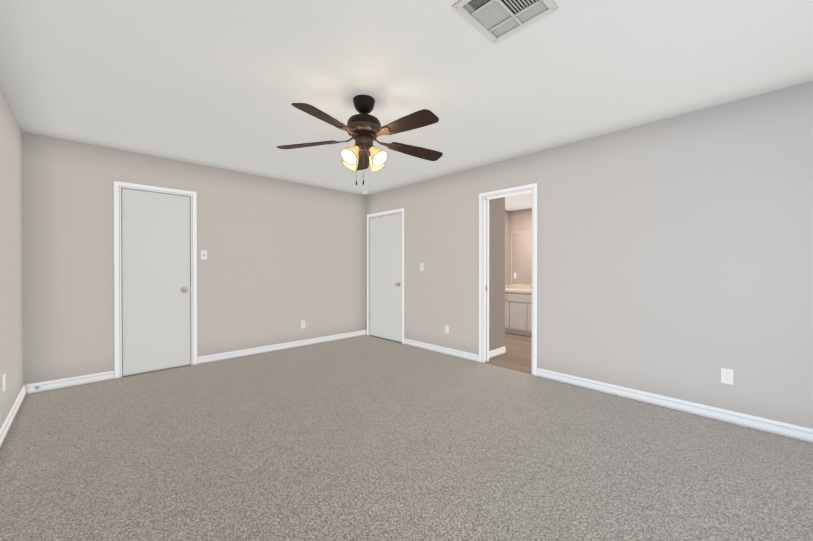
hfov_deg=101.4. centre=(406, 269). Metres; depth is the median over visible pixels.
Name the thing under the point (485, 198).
trim
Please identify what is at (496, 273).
wall
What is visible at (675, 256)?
wall
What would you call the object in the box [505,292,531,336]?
bathroom vanity
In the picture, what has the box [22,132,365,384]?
wall
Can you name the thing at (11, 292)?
wall
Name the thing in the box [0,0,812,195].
ceiling
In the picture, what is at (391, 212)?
door frame
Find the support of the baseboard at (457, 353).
attached to the wall at (675, 256)
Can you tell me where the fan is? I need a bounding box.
[277,95,442,184]
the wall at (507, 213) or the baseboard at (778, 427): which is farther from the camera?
the wall at (507, 213)
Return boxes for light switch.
[201,250,206,259]
[420,263,423,270]
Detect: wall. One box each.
[0,86,23,427]
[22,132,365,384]
[366,81,812,428]
[489,197,504,350]
[505,210,509,284]
[510,208,531,284]
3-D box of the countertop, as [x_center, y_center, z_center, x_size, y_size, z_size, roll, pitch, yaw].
[2.316,0.384,5.763,0.578,0.037,1.488,0,0,-44]
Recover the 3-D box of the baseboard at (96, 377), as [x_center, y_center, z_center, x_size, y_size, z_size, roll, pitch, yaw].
[-3.315,1.117,3.318,0.605,0.089,0.013,0,0,-44]
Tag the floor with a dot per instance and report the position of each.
(517, 356)
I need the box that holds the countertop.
[505,288,531,291]
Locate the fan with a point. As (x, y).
(364, 129)
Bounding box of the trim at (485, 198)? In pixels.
[479,183,537,375]
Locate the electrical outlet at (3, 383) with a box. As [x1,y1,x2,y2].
[2,374,5,391]
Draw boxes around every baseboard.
[0,384,27,446]
[28,370,114,393]
[197,330,366,363]
[404,338,478,361]
[489,346,505,357]
[537,368,812,442]
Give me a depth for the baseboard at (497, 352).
4.43 m
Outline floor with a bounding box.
[485,333,531,373]
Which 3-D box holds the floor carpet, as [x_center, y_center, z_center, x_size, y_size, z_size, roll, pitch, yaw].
[-0.332,1.196,2.507,4.080,0.060,5.560,0,0,-44]
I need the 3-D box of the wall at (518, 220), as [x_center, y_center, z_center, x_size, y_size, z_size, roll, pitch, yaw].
[2.718,0.007,5.850,0.120,2.280,1.860,0,0,-44]
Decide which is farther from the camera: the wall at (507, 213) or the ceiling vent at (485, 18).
the wall at (507, 213)
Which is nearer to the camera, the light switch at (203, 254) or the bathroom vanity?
the light switch at (203, 254)
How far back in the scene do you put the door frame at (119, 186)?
3.58 m
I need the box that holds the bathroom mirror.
[511,231,531,284]
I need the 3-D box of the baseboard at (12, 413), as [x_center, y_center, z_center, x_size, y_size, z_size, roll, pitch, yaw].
[-1.710,1.129,1.180,0.013,0.089,5.320,0,0,-44]
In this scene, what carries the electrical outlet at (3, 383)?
attached to the wall at (11, 292)
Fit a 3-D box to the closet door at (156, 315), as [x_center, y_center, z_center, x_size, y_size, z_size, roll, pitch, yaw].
[-2.821,0.137,3.777,0.635,2.020,0.102,0,0,-44]
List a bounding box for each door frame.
[114,181,196,378]
[367,208,404,343]
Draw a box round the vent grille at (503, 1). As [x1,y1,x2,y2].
[469,0,535,26]
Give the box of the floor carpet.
[0,335,812,540]
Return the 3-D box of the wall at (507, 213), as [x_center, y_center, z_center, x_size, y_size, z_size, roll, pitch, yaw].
[1.261,0.007,5.864,2.200,2.280,0.120,0,0,-44]
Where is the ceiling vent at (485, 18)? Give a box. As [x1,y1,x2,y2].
[452,0,557,43]
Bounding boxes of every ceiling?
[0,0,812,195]
[505,192,531,210]
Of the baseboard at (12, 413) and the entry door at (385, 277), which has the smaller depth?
the baseboard at (12, 413)
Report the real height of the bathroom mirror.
1.007 m
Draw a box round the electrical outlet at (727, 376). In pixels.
[721,368,733,384]
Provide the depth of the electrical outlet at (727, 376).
2.54 m
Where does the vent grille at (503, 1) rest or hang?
in the ceiling at (223, 84)
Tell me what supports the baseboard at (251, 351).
attached to the wall at (282, 262)
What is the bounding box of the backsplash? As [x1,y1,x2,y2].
[509,284,528,287]
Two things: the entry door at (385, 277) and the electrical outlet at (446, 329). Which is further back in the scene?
the entry door at (385, 277)
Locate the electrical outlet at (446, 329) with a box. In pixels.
[445,325,448,333]
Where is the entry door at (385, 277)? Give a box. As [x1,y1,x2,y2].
[369,213,401,341]
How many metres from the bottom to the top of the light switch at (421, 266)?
0.114 m
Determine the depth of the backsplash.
6.34 m
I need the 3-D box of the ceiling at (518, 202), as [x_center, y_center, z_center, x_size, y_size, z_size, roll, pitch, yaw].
[1.889,-1.153,5.046,2.420,0.050,2.160,0,0,-44]
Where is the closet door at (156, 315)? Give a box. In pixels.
[121,188,190,375]

